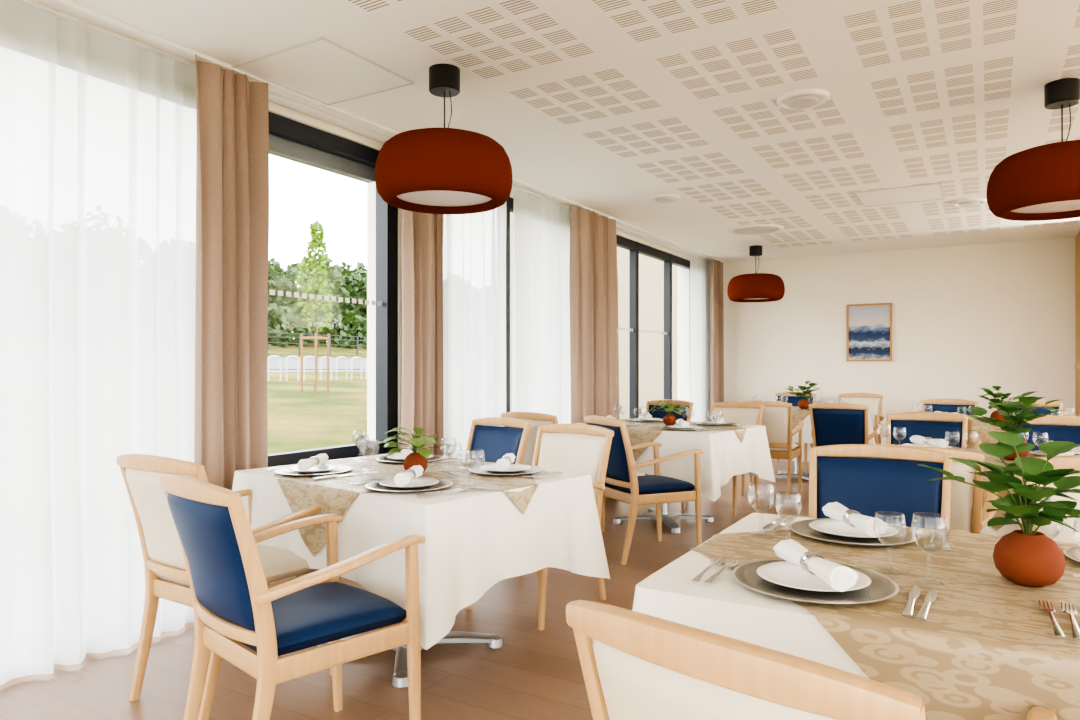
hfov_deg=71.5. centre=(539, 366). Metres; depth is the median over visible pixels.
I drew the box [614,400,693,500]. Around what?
armchair
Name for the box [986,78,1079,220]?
pendant lamp
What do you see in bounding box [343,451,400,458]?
trim
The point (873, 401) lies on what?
armchair
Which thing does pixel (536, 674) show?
floor
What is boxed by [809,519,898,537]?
dinner plate
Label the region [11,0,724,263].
track
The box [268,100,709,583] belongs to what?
wall
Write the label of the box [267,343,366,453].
lawn
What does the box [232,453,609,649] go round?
tablecloth
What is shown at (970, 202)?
ceiling speaker
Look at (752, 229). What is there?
air diffuser
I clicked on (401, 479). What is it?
napkin
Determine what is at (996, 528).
table runner
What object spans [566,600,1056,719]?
armchair
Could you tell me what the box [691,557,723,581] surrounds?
fork
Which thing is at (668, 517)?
dining table
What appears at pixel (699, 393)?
sheer curtain
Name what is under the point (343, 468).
charger plate
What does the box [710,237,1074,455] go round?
wall
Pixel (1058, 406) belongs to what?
armchair
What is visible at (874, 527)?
napkin
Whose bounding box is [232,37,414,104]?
ceiling panel
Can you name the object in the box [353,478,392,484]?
fork
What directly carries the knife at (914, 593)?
on the table runner at (986, 648)
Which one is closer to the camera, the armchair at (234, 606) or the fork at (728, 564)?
the fork at (728, 564)
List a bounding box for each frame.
[268,112,385,466]
[506,197,513,411]
[616,235,689,418]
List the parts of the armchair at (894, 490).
backrest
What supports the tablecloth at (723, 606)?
on the dining table
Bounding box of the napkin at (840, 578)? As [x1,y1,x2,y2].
[773,539,857,591]
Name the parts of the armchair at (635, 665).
backrest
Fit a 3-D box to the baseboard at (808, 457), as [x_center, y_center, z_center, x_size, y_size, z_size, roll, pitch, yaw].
[4.026,1.165,9.121,4.020,0.070,0.012,0,0,31]
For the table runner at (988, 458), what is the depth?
3.62 m
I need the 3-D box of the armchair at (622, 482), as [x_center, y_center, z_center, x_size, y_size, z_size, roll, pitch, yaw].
[0.644,0.755,4.839,0.646,0.896,0.559,0,0,-25]
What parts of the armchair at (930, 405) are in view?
backrest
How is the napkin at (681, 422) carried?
on the dinner plate at (670, 426)
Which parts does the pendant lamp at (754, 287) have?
lamp shade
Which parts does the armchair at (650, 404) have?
backrest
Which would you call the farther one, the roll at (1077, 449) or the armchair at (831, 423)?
the armchair at (831, 423)
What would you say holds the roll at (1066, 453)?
on the dinner plate
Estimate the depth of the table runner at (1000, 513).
3.27 m
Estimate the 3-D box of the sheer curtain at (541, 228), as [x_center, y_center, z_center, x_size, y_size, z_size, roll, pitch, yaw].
[0.030,-0.098,6.182,0.092,2.565,0.967,0,0,31]
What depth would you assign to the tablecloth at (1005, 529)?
3.27 m
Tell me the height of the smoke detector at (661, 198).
0.036 m
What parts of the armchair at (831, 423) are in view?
backrest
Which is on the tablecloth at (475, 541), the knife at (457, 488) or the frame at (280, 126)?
the knife at (457, 488)
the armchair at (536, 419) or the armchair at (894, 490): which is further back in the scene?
the armchair at (536, 419)
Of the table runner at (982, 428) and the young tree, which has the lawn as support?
the young tree
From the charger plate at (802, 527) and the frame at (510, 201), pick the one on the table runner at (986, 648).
the charger plate at (802, 527)
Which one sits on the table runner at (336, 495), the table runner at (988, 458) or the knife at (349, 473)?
the knife at (349, 473)
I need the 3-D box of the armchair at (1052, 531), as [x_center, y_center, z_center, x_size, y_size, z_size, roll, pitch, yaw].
[1.767,0.755,2.307,0.578,0.896,0.646,0,0,33]
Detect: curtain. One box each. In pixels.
[0,0,196,684]
[194,54,269,632]
[401,209,443,456]
[443,202,505,458]
[512,190,569,423]
[569,205,618,423]
[689,255,709,421]
[710,259,723,413]
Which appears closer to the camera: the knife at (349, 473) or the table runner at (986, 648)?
the table runner at (986, 648)
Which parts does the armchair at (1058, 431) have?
frame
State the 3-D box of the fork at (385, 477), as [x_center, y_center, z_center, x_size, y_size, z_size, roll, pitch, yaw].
[-0.659,0.440,2.910,0.022,0.006,0.200,0,0,37]
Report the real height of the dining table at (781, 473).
0.745 m
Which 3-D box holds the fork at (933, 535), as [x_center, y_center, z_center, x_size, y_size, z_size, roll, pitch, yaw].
[0.994,0.440,1.905,0.022,0.006,0.200,0,0,31]
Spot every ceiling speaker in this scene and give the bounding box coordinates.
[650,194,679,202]
[777,89,829,109]
[953,198,986,206]
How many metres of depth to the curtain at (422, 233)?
4.67 m
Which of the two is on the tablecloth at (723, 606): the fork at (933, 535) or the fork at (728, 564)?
the fork at (728, 564)
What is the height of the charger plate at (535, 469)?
0.012 m
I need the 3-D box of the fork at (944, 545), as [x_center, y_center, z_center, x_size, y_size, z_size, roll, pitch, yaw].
[1.023,0.440,1.894,0.022,0.006,0.200,0,0,28]
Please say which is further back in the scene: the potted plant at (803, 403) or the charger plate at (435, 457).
the potted plant at (803, 403)
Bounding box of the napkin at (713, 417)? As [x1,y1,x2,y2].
[709,415,723,422]
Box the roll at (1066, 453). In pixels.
[1057,452,1079,455]
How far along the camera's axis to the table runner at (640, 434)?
5.40 m
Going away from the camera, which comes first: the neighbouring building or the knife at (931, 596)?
the knife at (931, 596)
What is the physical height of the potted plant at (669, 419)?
0.193 m
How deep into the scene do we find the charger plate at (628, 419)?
6.11 m
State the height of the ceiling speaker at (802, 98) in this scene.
0.036 m
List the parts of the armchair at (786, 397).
backrest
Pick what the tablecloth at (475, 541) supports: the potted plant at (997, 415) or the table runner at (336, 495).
the table runner at (336, 495)
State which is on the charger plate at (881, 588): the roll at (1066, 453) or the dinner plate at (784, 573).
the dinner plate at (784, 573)
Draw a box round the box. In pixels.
[269,134,374,182]
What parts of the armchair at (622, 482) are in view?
backrest, seat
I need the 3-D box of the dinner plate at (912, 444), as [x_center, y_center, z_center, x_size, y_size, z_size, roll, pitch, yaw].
[2.104,0.433,4.061,0.220,0.016,0.220,0,0,31]
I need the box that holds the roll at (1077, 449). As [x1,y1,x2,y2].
[1047,441,1079,452]
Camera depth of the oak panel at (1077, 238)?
7.89 m
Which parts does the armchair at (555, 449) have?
backrest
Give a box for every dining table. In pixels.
[315,631,502,688]
[613,503,713,533]
[763,442,808,480]
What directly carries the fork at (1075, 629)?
on the table runner at (986, 648)
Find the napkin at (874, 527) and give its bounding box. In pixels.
[822,502,887,537]
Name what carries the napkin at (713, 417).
on the dinner plate at (706, 422)
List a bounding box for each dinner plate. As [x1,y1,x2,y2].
[286,464,339,472]
[379,477,438,487]
[387,454,432,460]
[480,464,531,472]
[634,418,659,420]
[667,425,697,428]
[703,421,730,424]
[757,561,870,591]
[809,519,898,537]
[912,444,950,447]
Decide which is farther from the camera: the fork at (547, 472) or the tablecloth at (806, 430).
the tablecloth at (806, 430)
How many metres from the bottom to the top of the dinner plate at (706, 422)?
0.016 m
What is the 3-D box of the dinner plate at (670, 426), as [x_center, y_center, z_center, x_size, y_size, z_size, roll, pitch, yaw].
[1.022,0.433,5.378,0.220,0.016,0.220,0,0,40]
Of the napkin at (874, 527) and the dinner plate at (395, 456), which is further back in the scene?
the dinner plate at (395, 456)
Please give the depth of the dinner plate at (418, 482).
2.80 m
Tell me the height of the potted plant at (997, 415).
0.298 m
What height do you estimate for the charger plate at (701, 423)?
0.012 m
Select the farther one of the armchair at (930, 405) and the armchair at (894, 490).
the armchair at (930, 405)
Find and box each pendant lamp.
[375,64,512,213]
[727,245,784,301]
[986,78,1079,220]
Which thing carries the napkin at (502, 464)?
on the dinner plate at (512, 467)
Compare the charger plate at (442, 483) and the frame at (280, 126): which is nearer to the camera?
the charger plate at (442, 483)
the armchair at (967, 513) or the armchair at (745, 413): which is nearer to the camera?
the armchair at (967, 513)
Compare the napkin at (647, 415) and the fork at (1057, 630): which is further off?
the napkin at (647, 415)
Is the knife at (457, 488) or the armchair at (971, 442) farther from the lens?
the armchair at (971, 442)
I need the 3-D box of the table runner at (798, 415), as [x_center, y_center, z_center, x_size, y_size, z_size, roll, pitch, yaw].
[2.761,0.582,8.021,1.030,0.270,1.030,0,0,-10]
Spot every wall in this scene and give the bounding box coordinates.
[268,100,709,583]
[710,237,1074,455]
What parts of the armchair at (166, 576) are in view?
backrest, seat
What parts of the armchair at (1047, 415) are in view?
frame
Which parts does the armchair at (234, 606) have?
backrest, seat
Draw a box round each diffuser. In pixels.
[397,190,490,205]
[728,224,783,234]
[1011,200,1079,212]
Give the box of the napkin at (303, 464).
[298,453,327,470]
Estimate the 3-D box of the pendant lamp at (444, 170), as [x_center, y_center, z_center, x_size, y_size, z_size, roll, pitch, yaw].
[-0.450,-1.086,3.532,0.642,0.628,0.642,0,0,31]
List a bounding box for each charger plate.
[274,465,351,475]
[365,478,452,491]
[376,454,443,462]
[468,465,543,474]
[628,419,662,421]
[660,426,704,429]
[696,422,737,425]
[732,559,898,604]
[789,518,919,545]
[1030,451,1047,455]
[1063,546,1079,562]
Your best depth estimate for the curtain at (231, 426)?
3.48 m
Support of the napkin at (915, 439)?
on the dinner plate at (912, 444)
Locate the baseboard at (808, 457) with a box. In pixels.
[771,456,809,461]
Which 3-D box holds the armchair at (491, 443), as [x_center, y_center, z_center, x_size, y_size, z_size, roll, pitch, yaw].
[-0.420,0.755,4.337,0.578,0.896,0.646,0,0,43]
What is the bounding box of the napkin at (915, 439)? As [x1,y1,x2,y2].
[910,435,948,447]
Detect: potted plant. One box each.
[378,427,450,472]
[649,400,686,425]
[784,381,819,408]
[918,431,1079,587]
[961,391,1062,459]
[978,386,1021,420]
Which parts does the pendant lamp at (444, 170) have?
lamp shade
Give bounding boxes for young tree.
[294,220,335,393]
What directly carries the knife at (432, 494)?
on the tablecloth at (475, 541)
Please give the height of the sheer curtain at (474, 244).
2.565 m
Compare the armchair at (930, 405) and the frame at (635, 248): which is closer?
the armchair at (930, 405)
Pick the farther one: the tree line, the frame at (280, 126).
the tree line
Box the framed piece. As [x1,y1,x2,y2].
[847,303,891,360]
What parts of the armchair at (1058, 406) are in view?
backrest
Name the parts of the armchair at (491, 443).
backrest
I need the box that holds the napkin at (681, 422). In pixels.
[676,419,689,427]
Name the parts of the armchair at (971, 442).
backrest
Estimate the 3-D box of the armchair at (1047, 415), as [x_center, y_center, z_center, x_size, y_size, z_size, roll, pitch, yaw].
[3.438,0.755,5.043,0.578,0.896,0.646,0,0,31]
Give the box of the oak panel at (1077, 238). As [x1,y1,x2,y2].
[1074,231,1079,416]
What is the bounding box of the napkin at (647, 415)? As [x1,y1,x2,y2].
[643,412,651,419]
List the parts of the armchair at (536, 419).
backrest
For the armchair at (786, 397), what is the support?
on the floor
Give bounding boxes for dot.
[270,290,666,334]
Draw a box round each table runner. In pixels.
[277,458,404,556]
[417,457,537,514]
[621,420,745,460]
[690,526,1079,719]
[792,406,809,429]
[962,448,1013,470]
[973,419,1005,443]
[992,525,1003,530]
[993,510,1006,517]
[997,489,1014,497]
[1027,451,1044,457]
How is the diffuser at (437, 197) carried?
attached to the pendant lamp at (444, 170)
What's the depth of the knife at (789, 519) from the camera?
2.10 m
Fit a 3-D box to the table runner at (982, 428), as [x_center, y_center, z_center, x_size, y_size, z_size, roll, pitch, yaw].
[3.569,0.582,5.964,1.030,0.270,1.030,0,0,-14]
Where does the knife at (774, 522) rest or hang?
on the tablecloth at (723, 606)
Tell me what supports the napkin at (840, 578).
on the dinner plate at (784, 573)
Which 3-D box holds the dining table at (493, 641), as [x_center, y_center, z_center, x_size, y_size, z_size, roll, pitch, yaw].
[-0.552,0.828,3.186,1.220,0.745,0.880,0,0,40]
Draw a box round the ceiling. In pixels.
[34,0,1079,263]
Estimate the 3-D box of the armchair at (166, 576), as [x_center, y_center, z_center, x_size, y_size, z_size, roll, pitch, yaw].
[-1.161,0.751,2.796,0.578,0.905,0.646,0,0,33]
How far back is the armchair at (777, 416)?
6.82 m
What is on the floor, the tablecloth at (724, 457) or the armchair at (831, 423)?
the armchair at (831, 423)
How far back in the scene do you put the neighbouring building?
16.68 m
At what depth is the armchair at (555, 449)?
3.95 m
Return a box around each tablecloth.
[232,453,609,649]
[567,419,775,501]
[632,513,868,678]
[792,409,875,443]
[877,444,1021,535]
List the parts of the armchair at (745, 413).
backrest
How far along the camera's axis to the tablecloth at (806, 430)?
7.53 m
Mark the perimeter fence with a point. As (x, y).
(330, 339)
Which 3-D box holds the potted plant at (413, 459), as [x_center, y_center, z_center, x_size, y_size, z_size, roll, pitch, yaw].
[-0.499,0.349,3.119,0.277,0.193,0.332,0,0,17]
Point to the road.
(274, 362)
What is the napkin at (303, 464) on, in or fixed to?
on the dinner plate at (322, 467)
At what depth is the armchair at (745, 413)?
6.54 m
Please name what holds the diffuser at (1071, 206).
attached to the pendant lamp at (1039, 183)
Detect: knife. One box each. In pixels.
[312,473,354,478]
[313,474,356,479]
[415,488,460,496]
[417,489,464,497]
[460,463,493,467]
[762,516,786,529]
[773,517,794,531]
[902,585,920,616]
[916,588,937,620]
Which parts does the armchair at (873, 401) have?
backrest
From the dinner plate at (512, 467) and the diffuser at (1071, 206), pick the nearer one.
the dinner plate at (512, 467)
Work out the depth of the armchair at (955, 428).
5.01 m
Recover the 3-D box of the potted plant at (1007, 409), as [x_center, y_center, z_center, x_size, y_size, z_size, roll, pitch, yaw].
[2.260,0.281,3.622,0.347,0.328,0.402,0,0,-19]
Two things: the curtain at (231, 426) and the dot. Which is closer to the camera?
the curtain at (231, 426)
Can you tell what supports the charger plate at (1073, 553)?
on the table runner at (986, 648)
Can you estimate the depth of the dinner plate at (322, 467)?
3.19 m
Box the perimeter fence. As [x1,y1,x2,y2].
[267,332,366,356]
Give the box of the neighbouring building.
[510,212,676,418]
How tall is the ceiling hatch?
0.008 m
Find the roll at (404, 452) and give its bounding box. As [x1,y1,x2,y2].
[401,445,412,458]
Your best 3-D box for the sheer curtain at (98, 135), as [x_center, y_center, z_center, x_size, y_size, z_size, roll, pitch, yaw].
[-2.288,-0.098,2.307,0.118,2.565,2.824,0,0,31]
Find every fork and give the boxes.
[349,477,390,483]
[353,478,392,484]
[525,472,554,476]
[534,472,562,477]
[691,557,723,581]
[704,558,739,582]
[924,533,936,547]
[940,533,949,548]
[1039,600,1065,637]
[1061,602,1079,639]
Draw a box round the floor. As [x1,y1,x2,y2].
[0,460,809,719]
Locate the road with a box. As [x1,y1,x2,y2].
[267,357,365,368]
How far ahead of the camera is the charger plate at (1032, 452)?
3.81 m
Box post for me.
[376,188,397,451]
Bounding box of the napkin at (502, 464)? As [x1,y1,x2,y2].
[496,453,514,470]
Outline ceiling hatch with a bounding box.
[854,182,944,206]
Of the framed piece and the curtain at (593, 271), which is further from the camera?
the framed piece
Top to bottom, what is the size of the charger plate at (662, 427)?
0.012 m
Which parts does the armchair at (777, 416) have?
backrest, seat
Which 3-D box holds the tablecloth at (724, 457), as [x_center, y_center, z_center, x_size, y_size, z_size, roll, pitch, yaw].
[0.964,0.669,5.774,1.359,0.440,1.032,0,0,40]
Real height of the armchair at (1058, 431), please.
0.896 m
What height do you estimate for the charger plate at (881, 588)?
0.012 m
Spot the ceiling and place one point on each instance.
(607, 107)
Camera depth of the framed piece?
9.12 m
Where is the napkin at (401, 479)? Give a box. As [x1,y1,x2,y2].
[394,465,423,486]
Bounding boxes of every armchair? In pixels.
[116,454,331,719]
[159,474,425,719]
[465,417,531,463]
[466,424,613,630]
[501,412,604,531]
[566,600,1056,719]
[584,415,703,564]
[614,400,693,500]
[681,402,764,516]
[741,401,803,499]
[775,392,815,470]
[777,444,968,532]
[809,403,882,456]
[838,393,883,443]
[854,445,997,533]
[886,413,967,447]
[895,412,981,448]
[921,399,977,415]
[1003,400,1062,415]
[1009,416,1079,450]
[1026,456,1079,543]
[1034,415,1079,425]
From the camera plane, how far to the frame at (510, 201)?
5.93 m
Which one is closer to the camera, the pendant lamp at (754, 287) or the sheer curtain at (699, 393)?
the pendant lamp at (754, 287)
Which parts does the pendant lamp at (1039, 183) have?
lamp shade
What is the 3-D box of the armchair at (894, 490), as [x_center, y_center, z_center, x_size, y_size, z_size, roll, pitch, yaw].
[1.192,0.755,2.697,0.610,0.896,0.646,0,0,29]
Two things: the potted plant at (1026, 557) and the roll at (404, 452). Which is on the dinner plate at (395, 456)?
the roll at (404, 452)
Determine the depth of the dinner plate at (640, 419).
6.11 m
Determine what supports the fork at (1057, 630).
on the table runner at (986, 648)
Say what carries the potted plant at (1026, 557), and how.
on the table runner at (986, 648)
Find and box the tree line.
[268,252,366,348]

